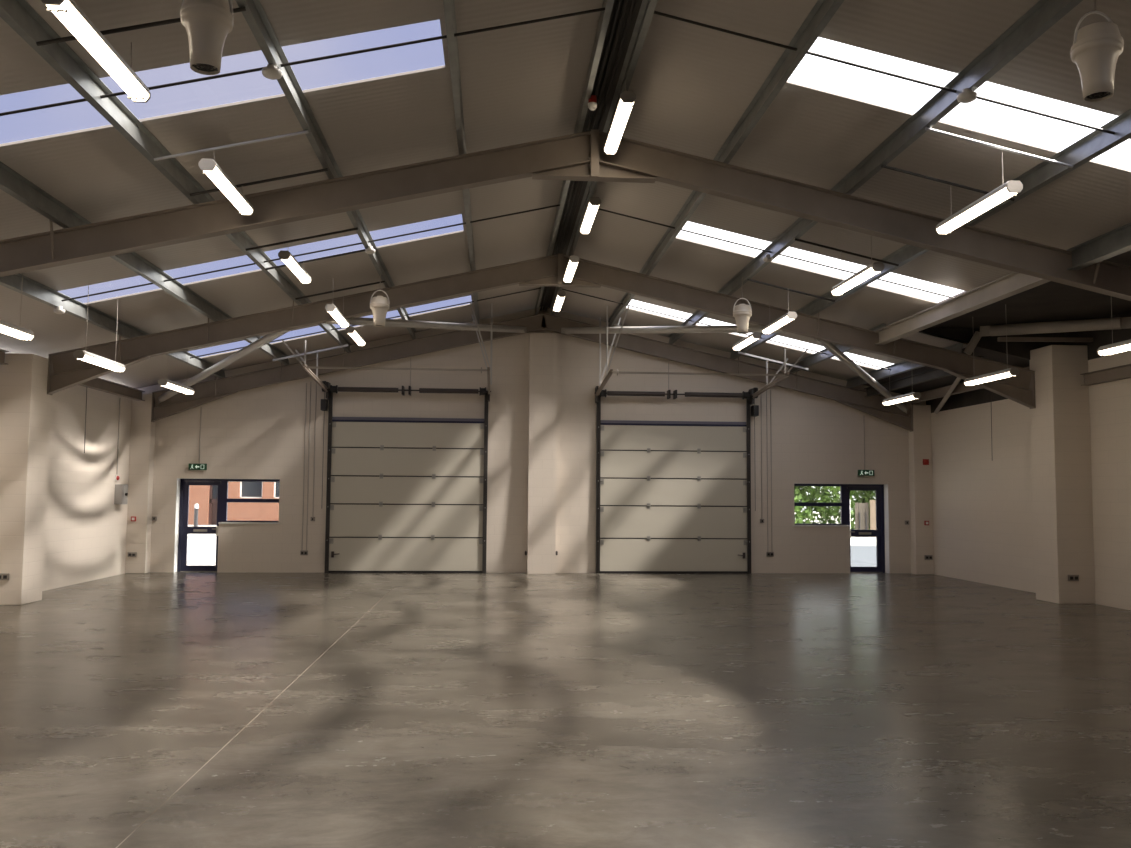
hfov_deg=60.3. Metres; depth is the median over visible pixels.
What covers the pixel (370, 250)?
sensor
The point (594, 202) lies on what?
strip light
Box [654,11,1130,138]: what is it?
rod
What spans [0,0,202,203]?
purlin
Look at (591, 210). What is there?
diffuser
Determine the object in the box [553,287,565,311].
strip light
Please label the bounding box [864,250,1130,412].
ceiling
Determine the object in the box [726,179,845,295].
purlin
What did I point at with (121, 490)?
switch box
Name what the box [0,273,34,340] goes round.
strip light
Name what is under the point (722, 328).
tube
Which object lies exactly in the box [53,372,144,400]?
beam
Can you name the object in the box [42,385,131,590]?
wall
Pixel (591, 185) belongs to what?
purlin
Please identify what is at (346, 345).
rail
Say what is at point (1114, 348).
diffuser
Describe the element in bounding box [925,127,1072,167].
rail
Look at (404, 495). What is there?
door
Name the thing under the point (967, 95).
sensor
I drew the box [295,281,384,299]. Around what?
rail
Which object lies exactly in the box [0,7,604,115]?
rod
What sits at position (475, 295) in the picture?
purlin
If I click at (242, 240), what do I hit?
purlin
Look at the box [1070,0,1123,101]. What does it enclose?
fan
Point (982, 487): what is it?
wall
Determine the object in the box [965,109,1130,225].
purlin
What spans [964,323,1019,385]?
strip light
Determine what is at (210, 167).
strip light
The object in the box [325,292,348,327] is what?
strip light
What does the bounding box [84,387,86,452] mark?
hanging flex
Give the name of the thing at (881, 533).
door
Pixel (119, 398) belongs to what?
conduit
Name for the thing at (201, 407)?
conduit
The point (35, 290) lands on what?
purlin
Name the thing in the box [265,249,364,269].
rail
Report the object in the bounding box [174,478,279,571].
door
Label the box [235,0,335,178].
purlin
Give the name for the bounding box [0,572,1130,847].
floor
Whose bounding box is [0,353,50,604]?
pier
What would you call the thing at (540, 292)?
purlin
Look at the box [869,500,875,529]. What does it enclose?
board panel
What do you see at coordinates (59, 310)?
sensor
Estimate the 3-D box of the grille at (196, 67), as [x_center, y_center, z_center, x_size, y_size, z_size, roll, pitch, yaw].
[-2.303,-2.301,6.229,0.176,0.035,0.176,1,-4,-4]
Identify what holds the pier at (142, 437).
on the floor
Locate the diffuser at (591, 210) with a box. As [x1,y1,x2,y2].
[581,203,597,233]
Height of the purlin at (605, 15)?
0.226 m
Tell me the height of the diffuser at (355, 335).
0.055 m
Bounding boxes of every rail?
[36,7,245,45]
[154,130,308,160]
[190,168,327,195]
[246,227,357,250]
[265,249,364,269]
[273,344,347,360]
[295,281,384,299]
[738,351,808,369]
[747,279,834,301]
[795,238,898,265]
[881,165,1014,200]
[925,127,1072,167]
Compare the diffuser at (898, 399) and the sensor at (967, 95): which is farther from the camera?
the diffuser at (898, 399)
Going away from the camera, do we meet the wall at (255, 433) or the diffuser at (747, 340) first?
the diffuser at (747, 340)
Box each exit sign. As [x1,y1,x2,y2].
[189,464,206,469]
[858,470,873,475]
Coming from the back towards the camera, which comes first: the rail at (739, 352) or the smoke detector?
the rail at (739, 352)
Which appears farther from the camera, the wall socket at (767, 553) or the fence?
the fence
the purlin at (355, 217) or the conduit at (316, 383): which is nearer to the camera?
the purlin at (355, 217)
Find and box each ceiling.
[0,0,602,388]
[548,0,1130,380]
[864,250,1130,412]
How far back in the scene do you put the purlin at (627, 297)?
21.12 m
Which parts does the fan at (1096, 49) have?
bail handle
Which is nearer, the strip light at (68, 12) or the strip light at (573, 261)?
the strip light at (68, 12)
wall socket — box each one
[0,573,8,579]
[128,552,136,556]
[300,550,307,554]
[766,552,773,555]
[925,555,932,559]
[1068,575,1078,580]
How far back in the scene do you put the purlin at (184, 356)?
20.24 m
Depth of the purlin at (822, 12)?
9.39 m
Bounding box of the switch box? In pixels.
[114,484,127,503]
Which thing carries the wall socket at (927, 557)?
attached to the pier at (919, 439)
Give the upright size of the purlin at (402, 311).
0.226 m
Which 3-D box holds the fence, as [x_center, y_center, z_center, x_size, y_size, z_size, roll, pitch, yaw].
[13.996,4.521,45.962,0.670,1.620,0.130,1,-4,-4]
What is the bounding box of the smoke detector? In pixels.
[588,95,596,110]
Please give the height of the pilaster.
5.720 m
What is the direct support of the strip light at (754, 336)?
hanging from the rail
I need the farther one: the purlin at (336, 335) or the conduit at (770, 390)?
the conduit at (770, 390)
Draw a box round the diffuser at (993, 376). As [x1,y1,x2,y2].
[965,372,1015,385]
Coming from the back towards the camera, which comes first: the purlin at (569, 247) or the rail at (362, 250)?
the purlin at (569, 247)
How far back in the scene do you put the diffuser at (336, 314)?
16.14 m
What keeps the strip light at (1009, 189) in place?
hanging from the rail at (926, 128)
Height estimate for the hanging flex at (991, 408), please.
1.690 m
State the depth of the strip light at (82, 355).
14.30 m
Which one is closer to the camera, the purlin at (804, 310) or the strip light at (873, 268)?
the strip light at (873, 268)
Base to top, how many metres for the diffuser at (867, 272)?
0.055 m
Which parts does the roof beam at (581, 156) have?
plate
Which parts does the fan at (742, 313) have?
bail handle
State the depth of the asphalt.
30.72 m
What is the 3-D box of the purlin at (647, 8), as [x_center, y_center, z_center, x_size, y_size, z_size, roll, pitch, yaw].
[1.187,-4.201,2.828,0.071,0.226,17.844,1,-4,-4]
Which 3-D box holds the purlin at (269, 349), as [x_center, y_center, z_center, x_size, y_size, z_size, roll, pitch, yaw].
[-6.329,-1.686,20.087,0.071,0.226,5.944,1,-4,-4]
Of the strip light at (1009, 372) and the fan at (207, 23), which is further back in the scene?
the strip light at (1009, 372)
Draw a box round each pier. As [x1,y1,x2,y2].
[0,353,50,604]
[125,394,155,572]
[908,405,933,573]
[1029,345,1095,603]
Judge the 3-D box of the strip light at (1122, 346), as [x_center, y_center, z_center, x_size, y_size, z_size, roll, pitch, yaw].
[7.380,-1.583,12.547,0.155,1.219,1.550,1,-4,-4]
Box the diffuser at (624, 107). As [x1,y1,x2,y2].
[605,100,633,153]
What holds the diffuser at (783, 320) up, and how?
attached to the strip light at (789, 316)
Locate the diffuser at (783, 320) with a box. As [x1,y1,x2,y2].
[763,316,793,333]
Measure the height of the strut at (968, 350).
0.446 m
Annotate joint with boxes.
[116,591,389,847]
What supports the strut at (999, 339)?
attached to the ceiling at (1050, 301)
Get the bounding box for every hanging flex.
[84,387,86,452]
[991,408,991,439]
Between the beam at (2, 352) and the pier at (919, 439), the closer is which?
the beam at (2, 352)
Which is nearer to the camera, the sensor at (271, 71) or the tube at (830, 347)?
the sensor at (271, 71)
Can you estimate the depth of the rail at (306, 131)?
9.74 m
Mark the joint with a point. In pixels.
(389, 591)
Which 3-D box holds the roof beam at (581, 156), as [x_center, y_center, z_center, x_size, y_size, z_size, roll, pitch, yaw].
[0.350,-2.174,11.414,17.660,2.680,0.526,1,-4,-4]
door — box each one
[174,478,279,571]
[282,302,492,572]
[595,305,806,573]
[793,483,889,572]
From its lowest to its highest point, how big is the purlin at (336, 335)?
0.226 m
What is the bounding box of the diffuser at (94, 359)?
[79,355,124,371]
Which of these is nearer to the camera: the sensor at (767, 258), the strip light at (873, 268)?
the strip light at (873, 268)
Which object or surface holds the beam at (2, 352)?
attached to the pier at (25, 403)
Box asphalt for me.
[851,546,876,566]
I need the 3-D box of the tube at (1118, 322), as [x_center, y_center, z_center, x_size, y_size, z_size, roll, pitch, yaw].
[8.542,-1.696,17.049,2.520,0.310,0.200,-3,-6,42]
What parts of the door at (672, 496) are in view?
bearing plate, inclined rail, panel, panel, panel, panel, panel, bearing plate, inclined rail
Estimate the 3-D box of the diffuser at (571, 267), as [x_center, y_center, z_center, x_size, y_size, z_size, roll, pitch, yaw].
[0.094,-2.610,16.657,0.143,0.055,1.506,1,-4,-4]
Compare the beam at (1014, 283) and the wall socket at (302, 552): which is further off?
the wall socket at (302, 552)
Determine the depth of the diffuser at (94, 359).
14.50 m
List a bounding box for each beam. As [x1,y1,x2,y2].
[0,129,1130,300]
[0,349,8,364]
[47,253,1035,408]
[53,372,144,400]
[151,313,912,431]
[864,356,983,396]
[875,272,1049,344]
[910,366,1029,402]
[1067,223,1130,269]
[1080,364,1130,385]
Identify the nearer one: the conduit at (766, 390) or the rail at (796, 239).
the rail at (796, 239)
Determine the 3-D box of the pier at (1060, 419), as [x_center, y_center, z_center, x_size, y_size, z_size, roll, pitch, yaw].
[9.044,0.906,17.763,0.680,4.620,0.740,1,-4,-4]
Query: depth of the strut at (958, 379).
21.72 m
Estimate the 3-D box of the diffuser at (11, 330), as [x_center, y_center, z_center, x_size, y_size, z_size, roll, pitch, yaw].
[-6.684,-1.132,11.445,0.143,0.055,1.506,1,-4,-4]
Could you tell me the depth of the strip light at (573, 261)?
16.40 m
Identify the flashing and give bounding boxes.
[539,0,642,307]
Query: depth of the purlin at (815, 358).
21.68 m
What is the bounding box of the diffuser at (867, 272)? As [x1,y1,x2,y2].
[832,267,876,294]
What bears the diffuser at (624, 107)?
attached to the strip light at (627, 98)
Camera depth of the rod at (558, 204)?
14.48 m
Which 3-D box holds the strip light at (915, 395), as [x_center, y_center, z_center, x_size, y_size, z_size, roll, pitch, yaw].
[6.862,-0.956,19.953,0.155,1.032,1.550,1,-4,-4]
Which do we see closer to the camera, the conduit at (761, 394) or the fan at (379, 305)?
the fan at (379, 305)
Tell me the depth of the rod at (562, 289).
20.96 m
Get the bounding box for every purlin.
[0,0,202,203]
[0,161,73,227]
[0,274,132,338]
[69,211,219,321]
[131,327,225,377]
[198,188,302,304]
[217,310,288,364]
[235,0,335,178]
[300,294,351,352]
[332,163,389,287]
[388,277,415,338]
[443,0,464,154]
[463,140,474,270]
[473,260,479,323]
[535,247,549,314]
[548,120,578,255]
[550,246,570,314]
[569,119,610,255]
[577,0,613,132]
[607,0,657,131]
[608,264,646,326]
[645,148,724,274]
[668,284,727,343]
[721,0,843,163]
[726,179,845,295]
[729,305,809,358]
[787,323,885,373]
[807,244,928,315]
[843,0,1082,194]
[846,343,962,387]
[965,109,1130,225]
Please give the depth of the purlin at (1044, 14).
8.77 m
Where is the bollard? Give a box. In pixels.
[194,504,198,526]
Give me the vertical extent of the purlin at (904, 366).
0.226 m
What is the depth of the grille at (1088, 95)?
6.68 m
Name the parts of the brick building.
door frame, panel, pane, pane, pane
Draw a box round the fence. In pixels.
[854,503,868,529]
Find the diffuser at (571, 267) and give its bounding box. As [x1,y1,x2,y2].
[564,261,576,282]
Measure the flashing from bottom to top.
0.043 m
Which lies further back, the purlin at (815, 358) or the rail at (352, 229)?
the purlin at (815, 358)
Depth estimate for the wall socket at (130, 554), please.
22.20 m
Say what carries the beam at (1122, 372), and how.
attached to the wall at (982, 487)
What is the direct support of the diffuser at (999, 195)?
attached to the strip light at (1009, 189)
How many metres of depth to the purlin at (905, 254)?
14.49 m
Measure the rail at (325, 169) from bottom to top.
0.369 m
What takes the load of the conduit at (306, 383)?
attached to the wall at (255, 433)
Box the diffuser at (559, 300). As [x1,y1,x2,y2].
[554,296,564,311]
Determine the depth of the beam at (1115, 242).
11.31 m
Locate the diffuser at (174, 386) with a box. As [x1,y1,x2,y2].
[165,383,193,393]
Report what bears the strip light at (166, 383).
hanging from the ceiling at (520, 84)
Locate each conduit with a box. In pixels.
[116,398,120,473]
[199,407,201,462]
[302,383,306,549]
[306,382,310,549]
[312,383,316,516]
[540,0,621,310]
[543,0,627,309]
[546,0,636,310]
[761,394,761,506]
[766,390,767,551]
[770,390,771,544]
[864,421,864,469]
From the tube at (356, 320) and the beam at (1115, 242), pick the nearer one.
the beam at (1115, 242)
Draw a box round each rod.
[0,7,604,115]
[61,204,559,301]
[190,288,540,358]
[562,289,890,369]
[598,208,953,297]
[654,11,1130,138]
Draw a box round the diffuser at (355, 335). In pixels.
[348,331,364,345]
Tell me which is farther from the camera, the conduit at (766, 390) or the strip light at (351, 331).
the conduit at (766, 390)
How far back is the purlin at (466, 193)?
14.57 m
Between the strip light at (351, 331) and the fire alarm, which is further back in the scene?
the fire alarm
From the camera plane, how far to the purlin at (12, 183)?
10.26 m
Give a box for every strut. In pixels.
[934,377,960,413]
[964,331,981,354]
[997,337,1092,341]
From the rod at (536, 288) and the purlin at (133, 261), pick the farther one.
the rod at (536, 288)
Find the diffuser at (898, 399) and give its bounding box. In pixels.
[883,396,917,404]
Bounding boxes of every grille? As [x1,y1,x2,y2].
[192,63,217,71]
[1085,92,1110,98]
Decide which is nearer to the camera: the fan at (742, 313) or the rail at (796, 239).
the rail at (796, 239)
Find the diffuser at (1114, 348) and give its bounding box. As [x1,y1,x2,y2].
[1098,344,1130,355]
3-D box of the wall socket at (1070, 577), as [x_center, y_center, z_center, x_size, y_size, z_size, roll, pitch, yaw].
[8.989,2.723,17.236,0.190,0.110,0.041,1,-4,-4]
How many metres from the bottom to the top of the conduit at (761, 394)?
3.200 m
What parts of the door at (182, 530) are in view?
letter plate, window sill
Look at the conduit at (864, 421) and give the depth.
23.97 m
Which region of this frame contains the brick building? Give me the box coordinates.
[188,481,279,524]
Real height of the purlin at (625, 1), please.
0.034 m
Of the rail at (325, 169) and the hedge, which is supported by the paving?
the hedge
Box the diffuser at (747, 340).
[733,336,756,350]
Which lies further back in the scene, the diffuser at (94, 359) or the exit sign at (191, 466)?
the exit sign at (191, 466)
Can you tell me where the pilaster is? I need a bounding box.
[527,333,556,573]
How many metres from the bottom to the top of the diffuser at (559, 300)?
0.055 m
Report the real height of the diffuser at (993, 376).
0.055 m
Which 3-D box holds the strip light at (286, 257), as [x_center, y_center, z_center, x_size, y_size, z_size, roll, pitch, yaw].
[-3.837,-2.294,13.861,0.155,0.285,1.550,1,-4,-4]
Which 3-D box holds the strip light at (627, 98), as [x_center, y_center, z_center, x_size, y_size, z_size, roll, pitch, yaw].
[0.587,-3.373,10.716,0.155,0.308,1.550,1,-4,-4]
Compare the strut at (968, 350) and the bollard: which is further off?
the bollard
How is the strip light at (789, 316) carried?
hanging from the rail at (747, 279)
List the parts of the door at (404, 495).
inclined rail, hand chain, bearing plate, panel, panel, panel, panel, panel, inclined rail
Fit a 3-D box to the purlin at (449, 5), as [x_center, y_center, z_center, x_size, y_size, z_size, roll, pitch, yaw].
[-0.570,-3.911,2.677,0.071,0.226,17.844,1,-4,-4]
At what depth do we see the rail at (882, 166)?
10.74 m
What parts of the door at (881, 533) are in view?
window sill, letter plate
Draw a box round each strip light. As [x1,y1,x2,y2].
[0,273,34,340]
[41,0,150,102]
[73,284,125,371]
[158,365,194,394]
[199,157,253,214]
[278,250,310,283]
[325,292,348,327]
[346,315,365,345]
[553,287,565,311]
[563,255,578,282]
[580,194,600,233]
[604,83,635,154]
[732,332,760,350]
[762,298,796,333]
[831,235,883,295]
[882,363,920,405]
[935,155,1022,234]
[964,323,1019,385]
[1097,299,1130,355]
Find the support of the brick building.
on the paving
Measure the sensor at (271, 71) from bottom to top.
0.105 m
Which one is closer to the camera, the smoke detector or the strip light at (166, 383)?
the smoke detector
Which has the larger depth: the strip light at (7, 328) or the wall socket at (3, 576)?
the wall socket at (3, 576)
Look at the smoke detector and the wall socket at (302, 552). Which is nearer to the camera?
the smoke detector
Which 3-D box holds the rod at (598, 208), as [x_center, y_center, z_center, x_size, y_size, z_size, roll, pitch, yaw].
[3.193,-2.640,15.003,5.785,1.322,0.026,1,-4,-4]
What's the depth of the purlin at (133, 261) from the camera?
14.17 m
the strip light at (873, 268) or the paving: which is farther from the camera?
the paving
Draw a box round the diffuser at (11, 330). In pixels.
[0,325,32,339]
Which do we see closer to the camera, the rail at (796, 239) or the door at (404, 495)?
the rail at (796, 239)
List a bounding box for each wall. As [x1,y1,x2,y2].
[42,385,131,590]
[137,307,925,572]
[931,351,1130,609]
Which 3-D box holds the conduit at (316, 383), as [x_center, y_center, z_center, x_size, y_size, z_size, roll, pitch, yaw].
[-5.924,0.582,23.001,0.022,3.210,0.022,1,-4,-4]
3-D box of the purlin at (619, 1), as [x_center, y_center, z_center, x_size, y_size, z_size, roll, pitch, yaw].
[0.496,-3.819,8.741,0.034,0.034,29.770,1,-4,-4]
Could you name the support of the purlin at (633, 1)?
attached to the ceiling at (692, 84)
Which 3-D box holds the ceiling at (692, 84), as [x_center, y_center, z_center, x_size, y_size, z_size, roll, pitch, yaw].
[4.397,-3.025,9.148,7.720,1.762,30.320,1,-4,-4]
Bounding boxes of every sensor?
[54,306,64,313]
[262,64,281,79]
[365,246,374,253]
[763,254,772,261]
[957,88,976,102]
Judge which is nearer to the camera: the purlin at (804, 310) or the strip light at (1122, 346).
the strip light at (1122, 346)
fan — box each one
[180,0,233,74]
[370,274,389,326]
[733,277,751,333]
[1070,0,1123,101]
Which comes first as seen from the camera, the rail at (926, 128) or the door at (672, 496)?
the rail at (926, 128)
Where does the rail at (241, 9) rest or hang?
attached to the purlin at (255, 16)
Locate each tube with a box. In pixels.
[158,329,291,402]
[324,317,526,332]
[561,325,789,333]
[815,339,907,412]
[980,317,1130,336]
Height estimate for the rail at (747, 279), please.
0.369 m
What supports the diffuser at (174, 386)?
attached to the strip light at (166, 383)
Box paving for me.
[187,511,875,564]
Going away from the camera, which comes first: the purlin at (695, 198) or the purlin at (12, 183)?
the purlin at (12, 183)
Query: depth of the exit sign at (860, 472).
23.88 m
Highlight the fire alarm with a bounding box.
[923,459,928,464]
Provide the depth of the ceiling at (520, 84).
10.90 m
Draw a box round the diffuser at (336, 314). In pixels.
[328,309,348,326]
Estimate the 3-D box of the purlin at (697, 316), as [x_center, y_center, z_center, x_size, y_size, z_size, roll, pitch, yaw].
[2.750,-2.235,20.797,0.071,0.226,5.944,1,-4,-4]
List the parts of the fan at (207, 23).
bail handle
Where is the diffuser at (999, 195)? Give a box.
[937,188,1016,233]
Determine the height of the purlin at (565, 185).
0.226 m
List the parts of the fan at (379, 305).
bail handle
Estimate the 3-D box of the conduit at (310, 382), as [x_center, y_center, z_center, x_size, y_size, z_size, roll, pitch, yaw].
[-6.056,0.979,22.962,0.022,3.970,0.022,1,-4,-4]
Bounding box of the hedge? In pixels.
[794,486,875,529]
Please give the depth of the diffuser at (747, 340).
18.71 m

